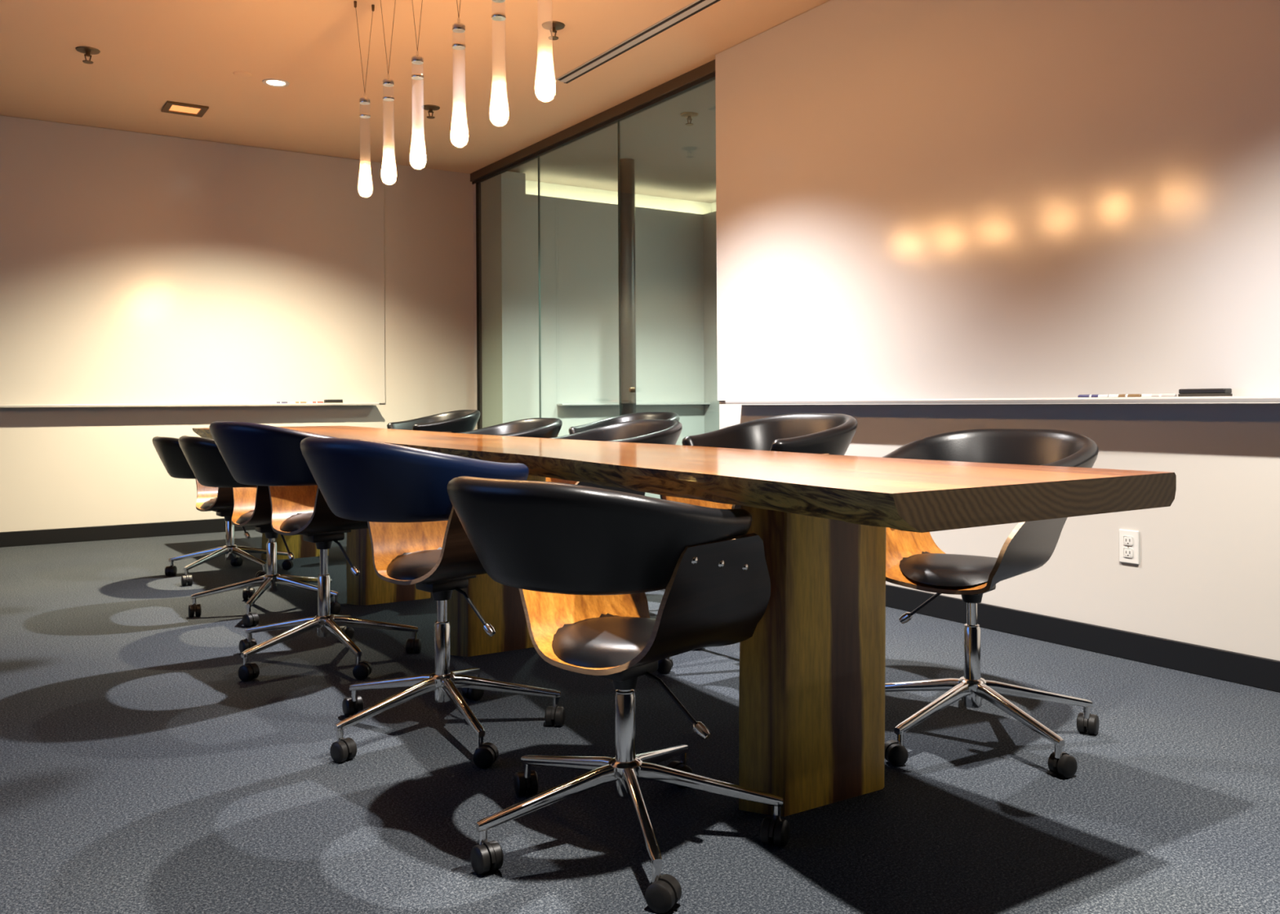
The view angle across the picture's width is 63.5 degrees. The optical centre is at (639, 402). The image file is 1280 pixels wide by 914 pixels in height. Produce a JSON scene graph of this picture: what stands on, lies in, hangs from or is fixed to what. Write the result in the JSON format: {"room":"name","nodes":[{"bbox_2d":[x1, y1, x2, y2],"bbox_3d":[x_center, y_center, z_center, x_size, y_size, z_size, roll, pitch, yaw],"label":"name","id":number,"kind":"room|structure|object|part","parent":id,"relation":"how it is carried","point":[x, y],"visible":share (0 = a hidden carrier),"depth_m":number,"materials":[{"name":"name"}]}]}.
{"room":"office","nodes":[
{"label":"office","id":0,"kind":"room"},
{"bbox_2d":[0,164,474,532],"bbox_3d":[-3.883,-0.462,6.893,5.970,2.780,0.150,0,0,-33],"label":"wall","id":1,"kind":"structure","parent":0,"point":[80,466],"depth_m":7.62,"materials":[{"name":"grey paint"}]},
{"bbox_2d":[0,518,255,547],"bbox_3d":[-3.797,0.879,6.847,5.850,0.097,0.012,0,0,-33],"label":"baseboard","id":2,"kind":"structure","parent":1,"relation":"attached to","point":[35,537],"depth_m":6.99,"materials":[{"name":"black rubber"}]},
{"bbox_2d":[0,115,385,404],"bbox_3d":[-4.121,-0.915,6.644,5.085,1.866,0.012,0,0,-33],"label":"whiteboard","id":3,"kind":"object","parent":1,"relation":"attached to","point":[136,268],"visible":0.85,"depth_m":7.23,"materials":[{"name":"grey plastic"}]},
{"bbox_2d":[0,402,379,407],"bbox_3d":[-4.115,0.021,6.579,4.995,0.017,0.098,0,0,-33],"label":"shelf","id":4,"kind":"object","parent":3,"relation":"attached to","point":[369,403],"visible":1,"depth_m":7.13,"materials":[{"name":"silver metal"}]},
{"bbox_2d":[271,401,287,403],"bbox_3d":[-2.631,0.001,7.540,0.115,0.016,0.016,0,0,-33],"label":"marker pen","id":5,"kind":"object","parent":4,"relation":"on","point":[271,402],"visible":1,"depth_m":7.53,"materials":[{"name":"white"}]},
{"bbox_2d":[289,401,306,403],"bbox_3d":[-2.518,0.001,7.613,0.115,0.016,0.016,0,0,-33],"label":"marker pen","id":6,"kind":"object","parent":4,"relation":"on","point":[290,402],"visible":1,"depth_m":7.61,"materials":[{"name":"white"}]},
{"bbox_2d":[306,401,323,403],"bbox_3d":[-2.413,0.000,7.681,0.115,0.016,0.016,0,0,-33],"label":"marker pen","id":7,"kind":"object","parent":4,"relation":"on","point":[308,402],"visible":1,"depth_m":7.67,"materials":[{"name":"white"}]},
{"bbox_2d":[324,400,342,403],"bbox_3d":[-2.302,-0.008,7.758,0.130,0.030,0.048,0,0,-33],"label":"eraser","id":8,"kind":"object","parent":4,"relation":"on","point":[325,401],"visible":0.94,"depth_m":7.74,"materials":[{"name":"grey fabric"}]},
{"bbox_3d":[-2.302,-0.015,7.758,0.130,0.016,0.044,0,0,-33],"label":"handle","id":9,"kind":"part","parent":8,"relation":"part of","materials":[{"name":"black plastic"}]},
{"bbox_2d":[0,0,831,173],"bbox_3d":[-1.335,-1.917,2.967,6.000,0.100,9.620,0,0,-33],"label":"ceiling","id":10,"kind":"structure","parent":0,"point":[153,53],"depth_m":5.68,"materials":[{"name":"beige paint"}]},
{"bbox_2d":[75,46,100,64],"bbox_3d":[-2.908,-1.825,5.442,0.116,0.066,0.116,0,0,-33],"label":"sprinkler","id":11,"kind":"object","parent":10,"relation":"attached to","point":[88,51],"visible":1,"depth_m":5.43,"materials":[{"name":"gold metal"}]},
{"bbox_3d":[-2.908,-1.822,5.442,0.034,0.047,0.024,0,0,-33],"label":"frame","id":12,"kind":"part","parent":11,"relation":"part of","materials":[{"name":"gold metal"}]},
{"bbox_2d":[161,101,208,117],"bbox_3d":[-2.872,-1.852,6.522,0.240,0.012,0.240,0,0,-33],"label":"recessed light","id":13,"kind":"object","parent":10,"relation":"in","point":[170,107],"visible":1,"depth_m":6.52,"materials":[{"name":"gold metal"}]},
{"bbox_2d":[232,71,252,77],"bbox_3d":[-2.250,-1.859,5.852,0.104,0.006,0.104,0,0,-33],"label":"cover plate","id":14,"kind":"object","parent":10,"relation":"attached to","point":[239,73],"visible":1,"depth_m":5.84,"materials":[{"name":"beige paint"}]},
{"bbox_2d":[262,78,289,87],"bbox_3d":[-2.119,-1.859,6.014,0.152,0.006,0.152,0,0,-33],"label":"recessed light","id":15,"kind":"object","parent":10,"relation":"in","point":[271,82],"visible":1,"depth_m":6.01,"materials":[{"name":"white glass"}]},
{"bbox_2d":[353,0,374,197],"bbox_3d":[-1.286,-1.413,4.830,0.077,0.908,0.069,0,0,8],"label":"pendant lamp","id":16,"kind":"object","parent":10,"relation":"hanging from","point":[365,186],"visible":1,"depth_m":4.81,"materials":[{"name":"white glass"}]},
{"bbox_3d":[-1.284,-1.040,4.830,0.064,0.154,0.064,0,0,-33],"label":"bulb","id":17,"kind":"part","parent":16,"relation":"part of","materials":[{"name":"white glass"}]},
{"bbox_2d":[380,0,396,185],"bbox_3d":[-1.110,-1.414,4.557,0.077,0.908,0.069,0,0,8],"label":"pendant lamp","id":18,"kind":"object","parent":10,"relation":"hanging from","point":[388,171],"visible":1,"depth_m":4.54,"materials":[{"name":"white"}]},
{"bbox_3d":[-1.108,-1.041,4.557,0.064,0.154,0.064,0,0,-33],"label":"bulb","id":19,"kind":"part","parent":18,"relation":"part of","materials":[{"name":"white glass"}]},
{"bbox_2d":[409,0,426,169],"bbox_3d":[-0.917,-1.415,4.259,0.077,0.908,0.069,0,0,8],"label":"pendant lamp","id":20,"kind":"object","parent":10,"relation":"hanging from","point":[418,158],"visible":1,"depth_m":4.24,"materials":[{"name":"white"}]},
{"bbox_3d":[-0.915,-1.042,4.259,0.064,0.154,0.064,0,0,-33],"label":"bulb","id":21,"kind":"part","parent":20,"relation":"part of","materials":[{"name":"white glass"}]},
{"bbox_2d":[421,104,439,119],"bbox_3d":[-1.323,-1.834,6.533,0.116,0.066,0.116,0,0,-33],"label":"sprinkler","id":22,"kind":"object","parent":10,"relation":"attached to","point":[430,108],"visible":1,"depth_m":6.52,"materials":[{"name":"gold metal"}]},
{"bbox_3d":[-1.323,-1.832,6.533,0.034,0.047,0.024,0,0,-33],"label":"frame","id":23,"kind":"part","parent":22,"relation":"part of","materials":[{"name":"gold metal"}]},
{"bbox_2d":[449,0,468,147],"bbox_3d":[-0.684,-1.417,3.898,0.077,0.908,0.069,0,0,8],"label":"pendant lamp","id":24,"kind":"object","parent":10,"relation":"hanging from","point":[459,135],"visible":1,"depth_m":3.88,"materials":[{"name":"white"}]},
{"bbox_3d":[-0.681,-1.044,3.898,0.064,0.154,0.064,0,0,-33],"label":"bulb","id":25,"kind":"part","parent":24,"relation":"part of","materials":[{"name":"white glass"}]},
{"bbox_2d":[488,0,509,126],"bbox_3d":[-0.493,-1.418,3.604,0.077,0.908,0.069,0,0,8],"label":"pendant lamp","id":26,"kind":"object","parent":10,"relation":"hanging from","point":[499,113],"visible":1,"depth_m":3.59,"materials":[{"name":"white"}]},
{"bbox_3d":[-0.491,-1.045,3.604,0.064,0.154,0.064,0,0,-33],"label":"bulb","id":27,"kind":"part","parent":26,"relation":"part of","materials":[{"name":"white glass"}]},
{"bbox_2d":[534,0,555,102],"bbox_3d":[-0.306,-1.419,3.315,0.077,0.908,0.069,0,0,8],"label":"pendant lamp","id":28,"kind":"object","parent":10,"relation":"hanging from","point":[544,85],"visible":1,"depth_m":3.30,"materials":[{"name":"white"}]},
{"bbox_3d":[-0.304,-1.046,3.315,0.064,0.154,0.064,0,0,-33],"label":"bulb","id":29,"kind":"part","parent":28,"relation":"part of","materials":[{"name":"white glass"}]},
{"bbox_2d":[542,21,564,40],"bbox_3d":[-0.430,-1.839,5.128,0.116,0.066,0.116,0,0,-33],"label":"sprinkler","id":30,"kind":"object","parent":10,"relation":"attached to","point":[556,25],"visible":1,"depth_m":5.12,"materials":[{"name":"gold metal"}]},
{"bbox_3d":[-0.429,-1.837,5.128,0.034,0.047,0.024,0,0,-33],"label":"frame","id":31,"kind":"part","parent":30,"relation":"part of","materials":[{"name":"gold metal"}]},
{"bbox_2d":[555,0,720,84],"bbox_3d":[0.901,-1.877,3.918,0.091,0.006,5.030,0,0,-33],"label":"ceiling vent","id":32,"kind":"object","parent":10,"relation":"in","point":[698,6],"visible":1,"depth_m":5.30,"materials":[{"name":"black"}]},
{"bbox_2d":[507,80,715,203],"bbox_3d":[0.841,-1.918,7.351,2.425,0.165,4.820,0,0,-33],"label":"ceiling","id":33,"kind":"structure","parent":0,"point":[673,159],"depth_m":7.66,"materials":[{"name":"grey paint"}]},
{"bbox_2d":[680,111,698,125],"bbox_3d":[0.314,-1.799,6.569,0.116,0.066,0.116,0,0,-33],"label":"sprinkler","id":34,"kind":"object","parent":33,"relation":"attached to","point":[689,115],"visible":1,"depth_m":6.56,"materials":[{"name":"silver metal"}]},
{"bbox_3d":[0.314,-1.797,6.569,0.034,0.047,0.024,0,0,-33],"label":"frame","id":35,"kind":"part","parent":34,"relation":"part of","materials":[{"name":"gold metal"}]},
{"bbox_2d":[525,194,704,498],"bbox_3d":[-0.262,-0.373,8.633,1.900,2.560,0.100,0,0,-33],"label":"wall","id":36,"kind":"structure","parent":0,"point":[580,274],"depth_m":8.56,"materials":[{"name":"grey paint"}]},
{"bbox_2d":[480,171,526,427],"bbox_3d":[-1.089,-0.449,8.263,0.210,2.720,0.384,0,0,-33],"label":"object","id":37,"kind":"structure","parent":36,"relation":"attached to","point":[503,196],"depth_m":8.13,"materials":[{"name":"grey paint"}]},
{"bbox_2d":[556,403,710,405],"bbox_3d":[-0.027,0.013,8.670,1.470,0.015,0.090,0,0,-33],"label":"shelf","id":38,"kind":"object","parent":36,"relation":"attached to","point":[597,404],"visible":0.96,"depth_m":8.62,"materials":[{"name":"silver metal"}]},
{"bbox_2d":[525,180,711,214],"bbox_3d":[-0.218,-1.694,9.000,2.415,0.400,0.100,0,0,-33],"label":"wall","id":39,"kind":"structure","parent":0,"point":[546,189],"depth_m":8.90,"materials":[{"name":"grey paint"}]},
{"bbox_2d":[619,158,635,415],"bbox_3d":[-0.094,-0.494,7.801,0.124,2.800,0.124,0,0,-33],"label":"column","id":40,"kind":"structure","parent":0,"point":[627,166],"depth_m":7.75,"materials":[{"name":"grey metal"}]},
{"bbox_2d":[0,529,1279,913],"bbox_3d":[-0.469,0.958,3.515,8.020,0.100,9.620,0,0,-33],"label":"floor","id":41,"kind":"structure","parent":0,"point":[140,774],"depth_m":2.48,"materials":[{"name":"carpet"}]},
{"bbox_2d":[151,436,293,586],"bbox_3d":[-2.196,0.545,5.485,0.705,0.746,0.662,0,0,-39],"label":"office chair","id":42,"kind":"object","parent":41,"relation":"on","point":[220,500],"visible":0.58,"depth_m":5.37,"materials":[{"name":"black leather"}]},
{"bbox_3d":[-2.278,0.281,5.418,0.495,0.217,0.551,0,0,-39],"label":"backrest","id":43,"kind":"part","parent":42,"relation":"part of","materials":[{"name":"black leather"}]},
{"bbox_3d":[-2.282,0.853,5.198,0.021,0.040,0.021,0,0,19],"label":"stem","id":44,"kind":"part","parent":42,"relation":"part of","materials":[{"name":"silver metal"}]},
{"bbox_3d":[-2.044,0.690,5.377,0.025,0.034,0.037,0,0,-39],"label":"knob","id":45,"kind":"part","parent":42,"relation":"part of","materials":[{"name":"silver metal"}]},
{"bbox_2d":[178,435,341,627],"bbox_3d":[-1.661,0.526,4.548,0.677,0.776,0.669,0,0,-35],"label":"office chair","id":46,"kind":"object","parent":41,"relation":"on","point":[251,504],"visible":0.48,"depth_m":4.40,"materials":[{"name":"black leather"}]},
{"bbox_3d":[-1.913,0.851,4.435,0.021,0.040,0.021,0,0,-3],"label":"stem","id":47,"kind":"part","parent":46,"relation":"part of","materials":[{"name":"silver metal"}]},
{"bbox_3d":[-1.724,0.247,4.476,0.495,0.217,0.551,0,0,-35],"label":"backrest","id":48,"kind":"part","parent":46,"relation":"part of","materials":[{"name":"black leather"}]},
{"bbox_3d":[-1.603,0.849,4.233,0.021,0.040,0.021,0,0,-3],"label":"stem","id":49,"kind":"part","parent":46,"relation":"part of","materials":[{"name":"silver metal"}]},
{"bbox_3d":[-1.541,0.604,4.476,0.010,0.093,0.130,0,0,-39],"label":"lever","id":50,"kind":"part","parent":46,"relation":"part of","materials":[{"name":"black plastic"}]},
{"bbox_3d":[-1.493,0.657,4.420,0.025,0.034,0.037,0,0,-35],"label":"knob","id":51,"kind":"part","parent":46,"relation":"part of","materials":[{"name":"silver metal"}]},
{"bbox_3d":[-1.316,0.847,4.465,0.021,0.040,0.021,0,0,-3],"label":"stem","id":52,"kind":"part","parent":46,"relation":"part of","materials":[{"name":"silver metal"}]},
{"bbox_2d":[209,421,421,681],"bbox_3d":[-1.128,0.486,3.626,0.683,0.851,0.668,0,0,-42],"label":"office chair","id":53,"kind":"object","parent":41,"relation":"on","point":[272,457],"visible":0.73,"depth_m":3.48,"materials":[{"name":"blue leather"}]},
{"bbox_3d":[-1.299,0.847,3.405,0.021,0.040,0.021,0,0,-37],"label":"stem","id":54,"kind":"part","parent":53,"relation":"part of","materials":[{"name":"silver metal"}]},
{"bbox_3d":[-1.419,0.848,3.754,0.021,0.040,0.021,0,0,-37],"label":"stem","id":55,"kind":"part","parent":53,"relation":"part of","materials":[{"name":"silver metal"}]},
{"bbox_3d":[-1.214,0.169,3.580,0.495,0.217,0.551,0,0,-42],"label":"backrest","id":56,"kind":"part","parent":53,"relation":"part of","materials":[{"name":"blue leather"}]},
{"bbox_3d":[-1.033,0.526,3.601,0.130,0.093,0.010,0,0,44],"label":"lever","id":57,"kind":"part","parent":53,"relation":"part of","materials":[{"name":"black plastic"}]},
{"bbox_3d":[-0.978,0.579,3.551,0.025,0.034,0.037,0,0,-42],"label":"knob","id":58,"kind":"part","parent":53,"relation":"part of","materials":[{"name":"silver metal"}]},
{"bbox_3d":[-0.930,0.845,3.411,0.021,0.040,0.021,0,0,-37],"label":"stem","id":59,"kind":"part","parent":53,"relation":"part of","materials":[{"name":"silver metal"}]},
{"bbox_3d":[-0.821,0.844,3.764,0.021,0.040,0.021,0,0,-37],"label":"stem","id":60,"kind":"part","parent":53,"relation":"part of","materials":[{"name":"silver metal"}]},
{"bbox_2d":[300,436,564,768],"bbox_3d":[-0.577,0.498,2.826,0.653,0.821,0.684,0,0,-44],"label":"office chair","id":61,"kind":"object","parent":41,"relation":"on","point":[417,535],"visible":0.84,"depth_m":2.66,"materials":[{"name":"blue leather"}]},
{"bbox_3d":[-0.764,0.844,2.634,0.021,0.040,0.021,0,0,-28],"label":"stem","id":62,"kind":"part","parent":61,"relation":"part of","materials":[{"name":"silver metal"}]},
{"bbox_3d":[-0.828,0.844,2.997,0.021,0.040,0.021,0,0,-28],"label":"stem","id":63,"kind":"part","parent":61,"relation":"part of","materials":[{"name":"silver metal"}]},
{"bbox_3d":[-0.638,0.196,2.774,0.495,0.217,0.551,0,0,-44],"label":"backrest","id":64,"kind":"part","parent":61,"relation":"part of","materials":[{"name":"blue leather"}]},
{"bbox_3d":[-0.458,0.553,2.802,0.130,0.093,0.010,0,0,42],"label":"lever","id":65,"kind":"part","parent":61,"relation":"part of","materials":[{"name":"silver metal"}]},
{"bbox_3d":[-0.399,0.841,2.582,0.021,0.040,0.021,0,0,-28],"label":"stem","id":66,"kind":"part","parent":61,"relation":"part of","materials":[{"name":"silver metal"}]},
{"bbox_3d":[-0.402,0.605,2.753,0.025,0.034,0.037,0,0,-44],"label":"knob","id":67,"kind":"part","parent":61,"relation":"part of","materials":[{"name":"silver metal"}]},
{"bbox_3d":[-0.236,0.840,2.913,0.021,0.040,0.021,0,0,-28],"label":"stem","id":68,"kind":"part","parent":61,"relation":"part of","materials":[{"name":"silver metal"}]},
{"bbox_2d":[386,409,479,433],"bbox_3d":[-1.322,0.480,6.326,0.696,0.866,0.636,0,0,-33],"label":"office chair","id":69,"kind":"object","parent":41,"relation":"on","point":[462,420],"visible":0.06,"depth_m":6.27,"materials":[{"name":"black leather"}]},
{"bbox_2d":[455,417,562,438],"bbox_3d":[-0.754,0.496,5.360,0.691,0.826,0.642,0,0,-36],"label":"office chair","id":70,"kind":"object","parent":41,"relation":"on","point":[541,428],"visible":0.07,"depth_m":5.55,"materials":[{"name":"black leather"}]},
{"bbox_2d":[546,419,682,591],"bbox_3d":[-0.156,0.492,4.429,0.722,0.828,0.624,0,0,-37],"label":"office chair","id":71,"kind":"object","parent":41,"relation":"on","point":[667,432],"visible":0.06,"depth_m":4.63,"materials":[{"name":"black leather"}]},
{"bbox_3d":[-0.082,0.185,4.517,0.495,0.217,0.551,0,0,-37],"label":"backrest","id":72,"kind":"part","parent":71,"relation":"part of","materials":[{"name":"black leather"}]},
{"bbox_2d":[447,476,789,913],"bbox_3d":[-0.074,0.522,2.165,0.655,0.766,0.692,0,0,41],"label":"office chair","id":73,"kind":"object","parent":41,"relation":"on","point":[583,561],"visible":1,"depth_m":2.00,"materials":[{"name":"black leather"}]},
{"bbox_3d":[-0.305,0.841,2.011,0.021,0.040,0.021,0,0,-11],"label":"stem","id":74,"kind":"part","parent":73,"relation":"part of","materials":[{"name":"silver metal"}]},
{"bbox_3d":[-0.259,0.841,2.377,0.021,0.040,0.021,0,0,-11],"label":"stem","id":75,"kind":"part","parent":73,"relation":"part of","materials":[{"name":"silver metal"}]},
{"bbox_3d":[-0.115,0.248,2.070,0.551,0.217,0.495,0,0,41],"label":"backrest","id":76,"kind":"part","parent":73,"relation":"part of","materials":[{"name":"black leather"}]},
{"bbox_3d":[0.029,0.839,1.854,0.021,0.040,0.021,0,0,-11],"label":"stem","id":77,"kind":"part","parent":73,"relation":"part of","materials":[{"name":"silver metal"}]},
{"bbox_3d":[0.063,0.605,2.113,0.130,0.093,0.010,0,0,37],"label":"lever","id":78,"kind":"part","parent":73,"relation":"part of","materials":[{"name":"black plastic"}]},
{"bbox_3d":[0.103,0.838,2.447,0.021,0.040,0.021,0,0,-11],"label":"stem","id":79,"kind":"part","parent":73,"relation":"part of","materials":[{"name":"silver metal"}]},
{"bbox_3d":[0.123,0.657,2.070,0.037,0.034,0.025,0,0,41],"label":"knob","id":80,"kind":"part","parent":73,"relation":"part of","materials":[{"name":"silver metal"}]},
{"bbox_3d":[0.282,0.837,2.124,0.021,0.040,0.021,0,0,-11],"label":"stem","id":81,"kind":"part","parent":73,"relation":"part of","materials":[{"name":"silver metal"}]},
{"bbox_2d":[568,412,679,434],"bbox_3d":[-0.113,0.479,5.624,0.668,0.852,0.646,0,0,-43],"label":"office chair","id":82,"kind":"object","parent":41,"relation":"on","point":[639,415],"visible":0.09,"depth_m":5.84,"materials":[{"name":"black leather"}]},
{"bbox_2d":[192,426,1176,816],"bbox_3d":[-0.840,0.530,4.335,0.948,0.760,5.905,0,0,-33],"label":"conference table","id":83,"kind":"object","parent":41,"relation":"on","point":[811,686],"visible":0.65,"depth_m":2.30,"materials":[{"name":"brown wood"}]},
{"bbox_3d":[-2.048,0.570,6.149,0.386,0.694,0.125,0,0,-33],"label":"leg","id":84,"kind":"part","parent":83,"relation":"part of","materials":[{"name":"brown wood"}]},
{"bbox_3d":[-1.156,0.565,4.769,0.385,0.694,0.121,0,0,-33],"label":"leg","id":85,"kind":"part","parent":83,"relation":"part of","materials":[{"name":"brown wood"}]},
{"bbox_3d":[-0.537,0.561,3.813,0.383,0.694,0.123,0,0,-33],"label":"leg","id":86,"kind":"part","parent":83,"relation":"part of","materials":[{"name":"brown wood"}]},
{"bbox_3d":[0.393,0.556,2.373,0.382,0.694,0.124,0,0,-33],"label":"leg","id":87,"kind":"part","parent":83,"relation":"part of","materials":[{"name":"brown wood"}]},
{"bbox_2d":[657,413,857,674],"bbox_3d":[0.390,0.472,3.587,0.712,0.861,0.625,0,0,-37],"label":"office chair","id":88,"kind":"object","parent":41,"relation":"on","point":[811,433],"visible":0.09,"depth_m":3.71,"materials":[{"name":"black leather"}]},
{"bbox_3d":[0.487,0.149,3.636,0.495,0.217,0.551,0,0,-37],"label":"backrest","id":89,"kind":"part","parent":88,"relation":"part of","materials":[{"name":"black leather"}]},
{"bbox_2d":[881,428,1099,778],"bbox_3d":[0.892,0.489,2.790,0.641,0.821,0.724,0,0,41],"label":"office chair","id":90,"kind":"object","parent":41,"relation":"on","point":[913,560],"visible":0.76,"depth_m":2.76,"materials":[{"name":"black leather"}]},
{"bbox_3d":[0.650,0.835,2.581,0.021,0.040,0.021,0,0,-3],"label":"stem","id":91,"kind":"part","parent":90,"relation":"part of","materials":[{"name":"silver metal"}]},
{"bbox_3d":[0.738,0.598,2.871,0.037,0.034,0.025,0,0,41],"label":"knob","id":92,"kind":"part","parent":90,"relation":"part of","materials":[{"name":"silver metal"}]},
{"bbox_3d":[0.798,0.545,2.827,0.130,0.093,0.010,0,0,37],"label":"lever","id":93,"kind":"part","parent":90,"relation":"part of","materials":[{"name":"silver metal"}]},
{"bbox_3d":[0.971,0.186,2.871,0.551,0.217,0.495,0,0,41],"label":"backrest","id":94,"kind":"part","parent":90,"relation":"part of","materials":[{"name":"black leather"}]},
{"bbox_3d":[1.006,0.833,2.485,0.021,0.040,0.021,0,0,-3],"label":"stem","id":95,"kind":"part","parent":90,"relation":"part of","materials":[{"name":"silver metal"}]},
{"bbox_3d":[1.208,0.832,2.794,0.021,0.040,0.021,0,0,-3],"label":"stem","id":96,"kind":"part","parent":90,"relation":"part of","materials":[{"name":"silver metal"}]},
{"bbox_2d":[702,211,719,433],"bbox_3d":[1.648,-0.385,7.522,0.100,2.560,4.040,0,0,-33],"label":"wall","id":97,"kind":"structure","parent":0,"point":[709,225],"depth_m":9.02,"materials":[{"name":"grey paint"}]},
{"bbox_2d":[711,202,715,212],"bbox_3d":[1.843,-1.706,7.760,0.100,0.400,4.420,0,0,-33],"label":"wall","id":98,"kind":"structure","parent":0,"point":[713,205],"depth_m":9.48,"materials":[{"name":"grey paint"}]},
{"bbox_2d":[719,400,1279,661],"bbox_3d":[2.117,-0.498,3.069,0.120,2.780,6.052,0,0,-33],"label":"wall","id":99,"kind":"structure","parent":0,"point":[1207,572],"depth_m":3.52,"materials":[{"name":"grey paint"}]},
{"bbox_2d":[470,59,715,430],"bbox_3d":[-0.425,-0.482,7.034,0.090,2.780,3.368,0,0,-33],"label":"window","id":100,"kind":"structure","parent":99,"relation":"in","point":[704,74],"depth_m":7.22,"materials":[{"name":"black metal"}]},
{"bbox_2d":[628,387,635,392],"bbox_3d":[-0.051,-0.080,6.398,0.032,0.032,0.032,0,0,-33],"label":"door lock","id":101,"kind":"object","parent":100,"relation":"attached to","point":[630,389],"visible":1,"depth_m":6.39,"materials":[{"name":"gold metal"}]},
{"bbox_2d":[715,0,1279,400],"bbox_3d":[2.056,-0.952,3.038,0.012,1.866,6.042,0,0,-33],"label":"whiteboard","id":102,"kind":"object","parent":99,"relation":"attached to","point":[916,199],"visible":1,"depth_m":4.03,"materials":[{"name":"grey"}]},
{"bbox_2d":[724,395,1279,404],"bbox_3d":[2.067,-0.013,2.929,0.098,0.017,5.834,0,0,-33],"label":"shelf","id":103,"kind":"object","parent":102,"relation":"attached to","point":[1237,398],"visible":1,"depth_m":3.77,"materials":[{"name":"silver metal"}]},
{"bbox_2d":[1077,394,1108,397],"bbox_3d":[1.602,-0.021,3.650,0.016,0.016,0.115,0,0,-33],"label":"marker pen","id":104,"kind":"object","parent":103,"relation":"on","point":[1087,395],"visible":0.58,"depth_m":3.64,"materials":[{"name":"white plastic"}]},
{"bbox_2d":[1108,394,1141,397],"bbox_3d":[1.667,-0.021,3.549,0.016,0.016,0.115,0,0,-33],"label":"marker pen","id":105,"kind":"object","parent":103,"relation":"on","point":[1109,395],"visible":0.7,"depth_m":3.54,"materials":[{"name":"white plastic"}]},
{"bbox_2d":[1141,393,1177,396],"bbox_3d":[1.732,-0.022,3.448,0.016,0.016,0.115,0,0,-33],"label":"marker pen","id":106,"kind":"object","parent":103,"relation":"on","point":[1162,394],"visible":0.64,"depth_m":3.44,"materials":[{"name":"white plastic"}]},
{"bbox_2d":[1177,388,1232,396],"bbox_3d":[1.818,-0.030,3.325,0.048,0.030,0.150,0,0,-33],"label":"eraser","id":107,"kind":"object","parent":103,"relation":"on","point":[1194,392],"visible":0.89,"depth_m":3.30,"materials":[{"name":"grey fabric"}]},
{"bbox_3d":[1.818,-0.037,3.325,0.044,0.016,0.150,0,0,-33],"label":"handle","id":108,"kind":"part","parent":107,"relation":"part of","materials":[{"name":"black plastic"}]},
{"bbox_2d":[885,584,1279,693],"bbox_3d":[2.070,0.844,3.033,0.012,0.097,6.052,0,0,-33],"label":"baseboard","id":109,"kind":"structure","parent":99,"relation":"attached to","point":[1249,670],"depth_m":3.67,"materials":[{"name":"black rubber"}]},
{"bbox_2d":[1119,528,1138,564],"bbox_3d":[1.703,0.502,3.600,0.010,0.116,0.072,0,0,-33],"label":"wall outlet","id":110,"kind":"object","parent":99,"relation":"attached to","point":[1128,540],"visible":1,"depth_m":3.60,"materials":[{"name":"white plastic"}]},
{"bbox_2d":[1123,536,1133,545],"bbox_3d":[1.700,0.481,3.598,0.004,0.030,0.034,0,0,-33],"label":"socket","id":111,"kind":"object","parent":110,"relation":"attached to","point":[1127,540],"depth_m":3.60,"materials":[{"name":"white plastic"}]},
{"bbox_2d":[1123,548,1133,557],"bbox_3d":[1.700,0.523,3.598,0.004,0.030,0.034,0,0,-33],"label":"socket","id":112,"kind":"object","parent":110,"relation":"attached to","point":[1127,553],"depth_m":3.60,"materials":[{"name":"white plastic"}]}
]}

